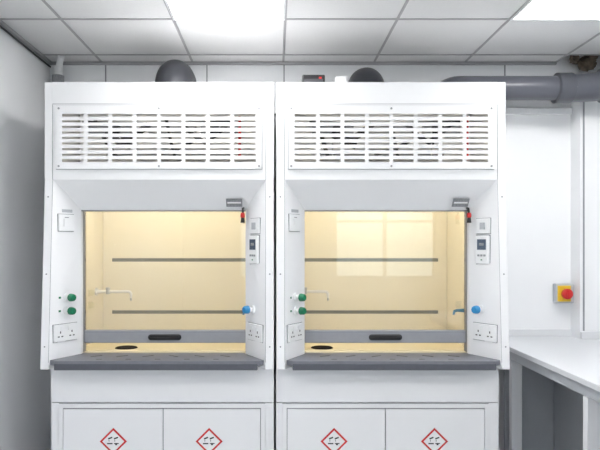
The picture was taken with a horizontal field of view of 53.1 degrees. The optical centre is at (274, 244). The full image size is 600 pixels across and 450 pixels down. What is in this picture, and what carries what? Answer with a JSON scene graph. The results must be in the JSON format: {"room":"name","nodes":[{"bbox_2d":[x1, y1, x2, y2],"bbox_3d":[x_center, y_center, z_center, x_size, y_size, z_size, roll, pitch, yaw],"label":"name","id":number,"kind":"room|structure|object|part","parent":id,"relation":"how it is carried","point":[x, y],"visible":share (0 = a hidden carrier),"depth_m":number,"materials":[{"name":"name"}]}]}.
{"room":"chemistry laboratory","nodes":[
{"label":"chemistry laboratory","id":0,"kind":"room"},
{"bbox_2d":[0,28,49,449],"bbox_3d":[-1.538,-0.055,0.445,0.100,3.110,7.050,0,0,0],"label":"wall","id":1,"kind":"structure","parent":0,"point":[24,387],"depth_m":3.52,"materials":[{"name":"paint"}]},
{"bbox_2d":[0,25,50,67],"bbox_3d":[-1.476,-1.173,2.030,0.012,0.017,3.820,0,0,0],"label":"cable","id":2,"kind":"object","parent":1,"relation":"attached to","point":[1,27],"visible":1,"depth_m":3.52,"materials":[{"name":"plastic"}]},
{"bbox_2d":[0,20,556,64],"bbox_3d":[0.856,-1.199,0.445,4.688,0.018,7.050,0,0,0],"label":"trim","id":3,"kind":"structure","parent":1,"relation":"attached to","point":[3,24],"depth_m":3.95,"materials":[{"name":"grey metal"}]},
{"bbox_2d":[0,0,599,61],"bbox_3d":[0.856,-1.220,0.445,4.688,0.020,7.050,0,0,0],"label":"ceiling","id":4,"kind":"structure","parent":0,"point":[47,36],"depth_m":3.43,"materials":[{"name":"tile"}]},
{"bbox_2d":[52,55,64,81],"bbox_3d":[-1.397,-1.012,3.872,0.076,0.424,0.138,0,0,-26],"label":"pipe","id":5,"kind":"object","parent":4,"relation":"hanging from","point":[57,76],"visible":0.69,"depth_m":3.87,"materials":[{"name":"plastic"}]},
{"bbox_2d":[164,0,285,20],"bbox_3d":[-0.245,-1.205,2.910,0.596,0.010,0.596,0,0,0],"label":"frame","id":6,"kind":"object","parent":4,"relation":"attached to","point":[166,1],"visible":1,"depth_m":3.19,"materials":[{"name":"white plastic"}]},
{"bbox_2d":[167,0,282,18],"bbox_3d":[-0.245,-1.205,2.910,0.570,0.002,0.570,0,0,0],"label":"diffuser","id":7,"kind":"object","parent":6,"relation":"attached to","point":[181,9],"visible":1,"depth_m":3.07,"materials":[{"name":"white plastic"}]},
{"bbox_2d":[0,0,599,61],"bbox_3d":[0.856,-1.213,0.445,4.688,0.014,7.050,0,0,0],"label":"grid","id":8,"kind":"object","parent":4,"relation":"attached to","point":[283,55],"visible":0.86,"depth_m":3.58,"materials":[{"name":"grey metal"}]},
{"bbox_2d":[510,0,599,20],"bbox_3d":[1.555,-1.205,2.910,0.596,0.010,0.596,0,0,0],"label":"frame","id":9,"kind":"object","parent":4,"relation":"attached to","point":[530,1],"visible":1,"depth_m":3.19,"materials":[{"name":"white plastic"}]},
{"bbox_2d":[515,0,599,18],"bbox_3d":[1.555,-1.205,2.910,0.570,0.002,0.570,0,0,0],"label":"diffuser","id":10,"kind":"object","parent":9,"relation":"attached to","point":[538,9],"visible":1,"depth_m":3.08,"materials":[{"name":"white plastic"}]},
{"bbox_2d":[50,56,599,449],"bbox_3d":[0.856,-0.055,4.020,4.888,3.110,0.100,0,0,0],"label":"wall","id":11,"kind":"structure","parent":0,"point":[537,147],"depth_m":3.97,"materials":[{"name":"paint"}]},
{"bbox_2d":[105,65,505,103],"bbox_3d":[0.200,-1.060,3.968,2.648,0.260,0.004,0,0,0],"label":"trim","id":12,"kind":"structure","parent":11,"relation":"attached to","point":[105,65],"depth_m":3.97,"materials":[{"name":"grey metal"}]},
{"bbox_2d":[274,108,571,114],"bbox_3d":[0.236,-0.880,3.952,3.428,0.040,0.034,0,0,0],"label":"rail","id":13,"kind":"object","parent":11,"relation":"attached to","point":[508,111],"depth_m":3.93,"materials":[{"name":"white metal"}]},
{"bbox_2d":[553,283,573,302],"bbox_3d":[1.895,0.317,3.914,0.122,0.128,0.112,0,0,0],"label":"switch","id":14,"kind":"object","parent":11,"relation":"attached to","point":[562,292],"visible":1,"depth_m":3.91,"materials":[{"name":"yellow plastic"}]},
{"bbox_3d":[1.888,0.317,3.916,0.086,0.104,0.008,0,0,0],"label":"yellow plate","id":15,"kind":"part","parent":14,"relation":"part of","materials":[{"name":"plastic"}]},
{"bbox_2d":[583,102,584,330],"bbox_3d":[1.980,-0.275,3.848,0.010,1.650,0.004,0,0,0],"label":"trim","id":16,"kind":"structure","parent":11,"relation":"attached to","point":[583,102],"depth_m":3.85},
{"bbox_2d":[571,101,599,337],"bbox_3d":[2.329,0.200,3.910,0.743,2.600,0.120,0,0,0],"label":"wall column","id":17,"kind":"structure","parent":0,"point":[592,109],"depth_m":3.85,"materials":[{"name":"paint"}]},
{"bbox_2d":[569,56,597,71],"bbox_3d":[2.163,-1.232,3.883,0.539,0.221,0.124,0,0,0],"label":"insulation","id":18,"kind":"object","parent":17,"relation":"on","point":[585,63],"visible":0.66,"depth_m":3.85},
{"bbox_3d":[0.856,1.550,0.445,4.888,0.100,7.250,0,0,0],"label":"floor","id":19,"kind":"structure","parent":0,"visible":0},
{"bbox_2d":[51,367,273,449],"bbox_3d":[-0.586,1.068,3.501,1.159,0.864,0.838,0,0,0],"label":"storage cabinet","id":20,"kind":"object","parent":19,"relation":"on","point":[91,409],"visible":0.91,"depth_m":3.11,"materials":[{"name":"white metal"}]},
{"bbox_3d":[-0.840,1.113,3.113,0.515,0.524,0.010,0,0,0],"label":"door","id":21,"kind":"part","parent":20,"relation":"part of","materials":[{"name":"white metal"}]},
{"bbox_2d":[40,82,273,369],"bbox_3d":[-0.602,-0.106,3.472,1.192,1.482,0.896,0,0,0],"label":"fume hood","id":22,"kind":"object","parent":20,"relation":"on","point":[158,242],"visible":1,"depth_m":3.16,"materials":[{"name":"white metal"}]},
{"bbox_3d":[-1.178,-0.594,3.520,0.040,0.507,0.800,0,0,0],"label":"post","id":23,"kind":"part","parent":22,"relation":"part of","materials":[{"name":"white metal"}]},
{"bbox_2d":[53,323,76,342],"bbox_3d":[-1.101,0.458,3.148,0.018,0.088,0.146,0,0,33],"label":"double socket","id":24,"kind":"object","parent":22,"relation":"attached to","point":[62,332],"depth_m":3.14,"materials":[{"name":"white plastic"}]},
{"bbox_3d":[-1.121,0.147,3.489,0.153,0.975,0.862,0,0,0],"label":"post","id":25,"kind":"part","parent":22,"relation":"part of","materials":[{"name":"white metal"}]},
{"bbox_2d":[57,214,73,231],"bbox_3d":[-1.106,-0.117,3.167,0.007,0.094,0.094,0,0,39],"label":"switch","id":26,"kind":"object","parent":22,"relation":"attached to","point":[65,222],"depth_m":3.15,"materials":[{"name":"white plastic"}]},
{"bbox_2d":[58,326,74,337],"bbox_3d":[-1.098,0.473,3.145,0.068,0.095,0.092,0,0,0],"label":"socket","id":27,"kind":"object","parent":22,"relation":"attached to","point":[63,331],"depth_m":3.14,"materials":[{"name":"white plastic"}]},
{"bbox_3d":[-1.061,0.345,3.137,0.032,0.041,0.042,0,0,34],"label":"valve knob","id":28,"kind":"part","parent":22,"relation":"part of","materials":[{"name":"green plastic"}]},
{"bbox_3d":[-1.062,0.275,3.139,0.032,0.041,0.042,0,0,35],"label":"valve knob","id":29,"kind":"part","parent":22,"relation":"part of","materials":[{"name":"green plastic"}]},
{"bbox_3d":[-0.984,0.298,3.670,0.224,0.054,0.028,0,0,0],"label":"spout","id":30,"kind":"part","parent":22,"relation":"part of","materials":[{"name":"beige metal"}]},
{"bbox_2d":[115,345,137,349],"bbox_3d":[-0.847,0.584,3.420,0.128,0.004,0.124,0,0,0],"label":"sink","id":31,"kind":"object","parent":22,"relation":"in","point":[117,347],"depth_m":3.42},
{"bbox_3d":[-0.602,0.599,3.150,1.088,0.026,0.244,0,0,0],"label":"sill","id":32,"kind":"part","parent":22,"relation":"part of","materials":[{"name":"grey stone"}]},
{"bbox_3d":[-0.602,-0.594,3.130,1.112,0.507,0.020,0,0,0],"label":"header panel","id":33,"kind":"part","parent":22,"relation":"part of","materials":[{"name":"white metal"}]},
{"bbox_2d":[56,106,261,169],"bbox_3d":[-0.602,-0.558,3.115,1.072,0.332,0.010,0,0,0],"label":"grille","id":34,"kind":"object","parent":22,"relation":"attached to","point":[60,110],"depth_m":3.11,"materials":[{"name":"white metal"}]},
{"bbox_3d":[-0.602,0.501,3.295,0.884,0.070,0.030,0,0,0],"label":"sash rail","id":35,"kind":"part","parent":22,"relation":"part of","materials":[{"name":"grey metal"}]},
{"bbox_2d":[155,60,196,81],"bbox_3d":[-0.600,-0.984,3.583,0.259,0.273,0.344,0,0,0],"label":"duct","id":36,"kind":"object","parent":22,"relation":"on","point":[171,70],"visible":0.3,"depth_m":3.48,"materials":[{"name":"plastic"}]},
{"bbox_3d":[-0.217,-0.225,3.194,0.086,0.041,0.034,0,0,0],"label":"sash notice plate","id":37,"kind":"part","parent":22,"relation":"part of","materials":[{"name":"grey metal"}]},
{"bbox_3d":[-0.602,0.095,3.295,0.880,0.750,0.006,0,0,0],"label":"sash glass","id":38,"kind":"part","parent":22,"relation":"part of","materials":[{"name":"glass"}]},
{"bbox_3d":[-0.151,0.340,3.150,0.032,0.043,0.044,0,0,-34],"label":"water valve knob","id":39,"kind":"part","parent":22,"relation":"part of","materials":[{"name":"blue plastic"}]},
{"bbox_2d":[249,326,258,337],"bbox_3d":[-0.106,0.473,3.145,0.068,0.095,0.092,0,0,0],"label":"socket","id":40,"kind":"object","parent":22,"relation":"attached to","point":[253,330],"depth_m":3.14,"materials":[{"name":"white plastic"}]},
{"bbox_2d":[249,235,259,263],"bbox_3d":[-0.107,0.025,3.167,0.064,0.156,0.075,0,0,0],"label":"monitor","id":41,"kind":"object","parent":22,"relation":"on","point":[254,240],"depth_m":3.14,"materials":[{"name":"white plastic"}]},
{"bbox_2d":[247,322,262,342],"bbox_3d":[-0.103,0.458,3.148,0.018,0.088,0.146,0,0,-33],"label":"double socket","id":42,"kind":"object","parent":22,"relation":"attached to","point":[254,329],"depth_m":3.14,"materials":[{"name":"white plastic"}]},
{"bbox_2d":[250,218,260,233],"bbox_3d":[-0.103,-0.100,3.169,0.064,0.086,0.073,0,0,0],"label":"light switch","id":43,"kind":"object","parent":22,"relation":"attached to","point":[255,223],"depth_m":3.15,"materials":[{"name":"white plastic"}]},
{"bbox_3d":[-0.083,0.147,3.489,0.153,0.975,0.862,0,0,0],"label":"post","id":44,"kind":"part","parent":22,"relation":"part of","materials":[{"name":"white metal"}]},
{"bbox_3d":[-0.026,-0.594,3.520,0.040,0.507,0.800,0,0,0],"label":"post","id":45,"kind":"part","parent":22,"relation":"part of","materials":[{"name":"white metal"}]},
{"bbox_3d":[-0.587,1.103,3.119,1.072,0.554,0.009,0,0,0],"label":"frame","id":46,"kind":"part","parent":20,"relation":"part of","materials":[{"name":"white metal"}]},
{"bbox_3d":[-0.327,1.113,3.113,0.501,0.524,0.010,0,0,0],"label":"door","id":47,"kind":"part","parent":20,"relation":"part of","materials":[{"name":"white metal"}]},
{"bbox_2d":[276,367,498,449],"bbox_3d":[0.586,1.068,3.501,1.159,0.864,0.838,0,0,0],"label":"storage cabinet","id":48,"kind":"object","parent":19,"relation":"on","point":[316,409],"visible":0.9,"depth_m":3.11,"materials":[{"name":"white metal"}]},
{"bbox_3d":[0.317,1.113,3.113,0.505,0.524,0.010,0,0,0],"label":"door","id":49,"kind":"part","parent":48,"relation":"part of","materials":[{"name":"white metal"}]},
{"bbox_3d":[0.575,1.103,3.119,1.072,0.554,0.009,0,0,0],"label":"frame","id":50,"kind":"part","parent":48,"relation":"part of","materials":[{"name":"white metal"}]},
{"bbox_2d":[276,82,509,369],"bbox_3d":[0.603,-0.106,3.472,1.192,1.482,0.896,0,0,0],"label":"fume hood","id":51,"kind":"object","parent":48,"relation":"on","point":[391,234],"visible":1,"depth_m":3.15,"materials":[{"name":"white metal"}]},
{"bbox_3d":[0.027,-0.594,3.520,0.040,0.507,0.800,0,0,0],"label":"post","id":52,"kind":"part","parent":51,"relation":"part of","materials":[{"name":"white metal"}]},
{"bbox_3d":[0.084,0.147,3.489,0.153,0.975,0.862,0,0,0],"label":"post","id":53,"kind":"part","parent":51,"relation":"part of","materials":[{"name":"white metal"}]},
{"bbox_2d":[288,214,299,231],"bbox_3d":[0.099,-0.117,3.167,0.007,0.094,0.094,0,0,39],"label":"switch","id":54,"kind":"object","parent":51,"relation":"attached to","point":[293,219],"depth_m":3.14,"materials":[{"name":"white plastic"}]},
{"bbox_2d":[287,322,302,342],"bbox_3d":[0.104,0.458,3.149,0.093,0.094,0.133,0,0,0],"label":"double socket","id":55,"kind":"object","parent":51,"relation":"attached to","point":[294,329],"depth_m":3.14,"materials":[{"name":"white plastic"}]},
{"bbox_2d":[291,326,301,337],"bbox_3d":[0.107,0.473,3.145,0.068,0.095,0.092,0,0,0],"label":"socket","id":56,"kind":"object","parent":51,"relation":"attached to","point":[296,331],"depth_m":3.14,"materials":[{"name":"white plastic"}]},
{"bbox_3d":[0.144,0.345,3.137,0.032,0.041,0.042,0,0,34],"label":"valve knob","id":57,"kind":"part","parent":51,"relation":"part of","materials":[{"name":"green plastic"}]},
{"bbox_3d":[0.143,0.275,3.139,0.032,0.041,0.042,0,0,35],"label":"valve knob","id":58,"kind":"part","parent":51,"relation":"part of","materials":[{"name":"green plastic"}]},
{"bbox_2d":[301,75,324,81],"bbox_3d":[0.240,-0.909,3.467,0.171,0.127,0.106,0,0,0],"label":"control box","id":59,"kind":"object","parent":51,"relation":"on","point":[305,78],"visible":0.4,"depth_m":3.42,"materials":[{"name":"black plastic"}]},
{"bbox_3d":[0.220,-0.907,3.418,0.110,0.080,0.004,0,0,0],"label":"lid","id":60,"kind":"part","parent":59,"relation":"part of","materials":[{"name":"grey plastic"}]},
{"bbox_3d":[0.221,0.298,3.670,0.224,0.054,0.028,0,0,0],"label":"spout","id":61,"kind":"part","parent":51,"relation":"part of","materials":[{"name":"white metal"}]},
{"bbox_2d":[311,345,332,349],"bbox_3d":[0.268,0.584,3.420,0.128,0.004,0.124,0,0,0],"label":"sink","id":62,"kind":"object","parent":51,"relation":"in","point":[313,347],"depth_m":3.42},
{"bbox_2d":[334,76,347,81],"bbox_3d":[0.385,-0.912,3.508,0.070,0.130,0.084,0,0,0],"label":"junction box","id":63,"kind":"object","parent":51,"relation":"on","point":[337,78],"visible":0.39,"depth_m":3.47,"materials":[{"name":"white plastic"}]},
{"bbox_2d":[348,67,383,81],"bbox_3d":[0.555,-0.966,3.625,0.251,0.238,0.340,0,0,0],"label":"duct","id":64,"kind":"object","parent":51,"relation":"on","point":[366,74],"visible":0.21,"depth_m":3.54,"materials":[{"name":"plastic"}]},
{"bbox_3d":[0.603,0.501,3.295,0.884,0.070,0.030,0,0,0],"label":"sash rail","id":65,"kind":"part","parent":51,"relation":"part of","materials":[{"name":"grey metal"}]},
{"bbox_3d":[0.603,-0.594,3.130,1.112,0.507,0.020,0,0,0],"label":"header panel","id":66,"kind":"part","parent":51,"relation":"part of","materials":[{"name":"white metal"}]},
{"bbox_2d":[288,106,493,169],"bbox_3d":[0.603,-0.558,3.115,1.072,0.332,0.010,0,0,0],"label":"grille","id":67,"kind":"object","parent":51,"relation":"attached to","point":[415,110],"depth_m":3.11,"materials":[{"name":"white metal"}]},
{"bbox_3d":[0.603,0.599,3.150,1.088,0.026,0.244,0,0,0],"label":"sill","id":68,"kind":"part","parent":51,"relation":"part of","materials":[{"name":"grey stone"}]},
{"bbox_2d":[452,309,463,314],"bbox_3d":[1.057,0.382,3.440,0.080,0.038,0.024,0,0,0],"label":"faucet","id":69,"kind":"object","parent":51,"relation":"attached to","point":[456,310],"depth_m":3.43,"materials":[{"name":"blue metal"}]},
{"bbox_3d":[0.988,-0.225,3.194,0.086,0.041,0.034,0,0,0],"label":"sash notice plate","id":70,"kind":"part","parent":51,"relation":"part of","materials":[{"name":"grey metal"}]},
{"bbox_3d":[1.054,0.340,3.150,0.032,0.043,0.044,0,0,-34],"label":"water valve knob","id":71,"kind":"part","parent":51,"relation":"part of","materials":[{"name":"blue plastic"}]},
{"bbox_2d":[476,218,490,233],"bbox_3d":[1.104,-0.100,3.170,0.007,0.086,0.086,0,0,-39],"label":"light switch","id":72,"kind":"object","parent":51,"relation":"attached to","point":[483,225],"depth_m":3.16,"materials":[{"name":"white plastic"}]},
{"bbox_2d":[476,235,490,263],"bbox_3d":[1.098,0.025,3.167,0.064,0.156,0.075,0,0,0],"label":"control panel","id":73,"kind":"object","parent":51,"relation":"on","point":[483,242],"depth_m":3.15,"materials":[{"name":"white plastic"}]},
{"bbox_2d":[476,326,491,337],"bbox_3d":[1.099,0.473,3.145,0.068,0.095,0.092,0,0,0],"label":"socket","id":74,"kind":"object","parent":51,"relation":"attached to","point":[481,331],"depth_m":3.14,"materials":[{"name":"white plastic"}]},
{"bbox_3d":[1.123,0.147,3.489,0.153,0.975,0.862,0,0,0],"label":"post","id":75,"kind":"part","parent":51,"relation":"part of","materials":[{"name":"white metal"}]},
{"bbox_2d":[473,322,497,342],"bbox_3d":[1.105,0.458,3.150,0.007,0.094,0.152,0,0,-33],"label":"double socket","id":76,"kind":"object","parent":51,"relation":"attached to","point":[483,332],"depth_m":3.14,"materials":[{"name":"white plastic"}]},
{"bbox_3d":[1.179,-0.594,3.520,0.040,0.507,0.800,0,0,0],"label":"post","id":77,"kind":"part","parent":51,"relation":"part of","materials":[{"name":"white metal"}]},
{"bbox_2d":[441,69,599,103],"bbox_3d":[2.015,-0.917,3.501,2.180,0.434,0.570,0,0,24],"label":"ventilation duct","id":78,"kind":"object","parent":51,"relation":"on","point":[559,88],"visible":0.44,"depth_m":3.65,"materials":[{"name":"grey plastic"}]},
{"bbox_3d":[0.830,1.113,3.113,0.511,0.524,0.010,0,0,0],"label":"door","id":79,"kind":"part","parent":48,"relation":"part of","materials":[{"name":"white metal"}]},
{"bbox_2d":[504,329,599,449],"bbox_3d":[2.281,1.028,2.545,1.798,0.945,2.849,0,0,0],"label":"laboratory bench","id":80,"kind":"object","parent":19,"relation":"on","point":[552,380],"visible":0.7,"depth_m":3.55,"materials":[{"name":"laminate"}]},
{"bbox_3d":[2.250,1.063,3.570,1.700,0.873,0.040,0,0,0],"label":"leg frame","id":81,"kind":"part","parent":80,"relation":"part of","materials":[{"name":"white metal"}]},
{"bbox_3d":[2.268,1.040,3.750,1.665,0.820,0.020,0,0,0],"label":"modesty panel","id":82,"kind":"part","parent":80,"relation":"part of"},
{"bbox_2d":[509,336,599,385],"bbox_3d":[2.283,0.613,2.544,1.795,0.025,2.848,0,0,0],"label":"countertop","id":83,"kind":"structure","parent":80,"relation":"on","point":[579,357],"depth_m":3.38,"materials":[{"name":"laminate"}]},
{"bbox_3d":[1.425,0.655,2.545,0.040,0.059,2.750,0,0,0],"label":"rail","id":84,"kind":"part","parent":80,"relation":"part of","materials":[{"name":"white metal"}]},
{"bbox_3d":[1.745,1.081,2.475,0.020,0.739,2.510,0,0,0],"label":"under bench panel","id":85,"kind":"part","parent":80,"relation":"part of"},
{"bbox_3d":[2.250,1.063,2.710,1.700,0.873,0.040,0,0,0],"label":"leg frame","id":86,"kind":"part","parent":80,"relation":"part of","materials":[{"name":"white metal"}]}
]}

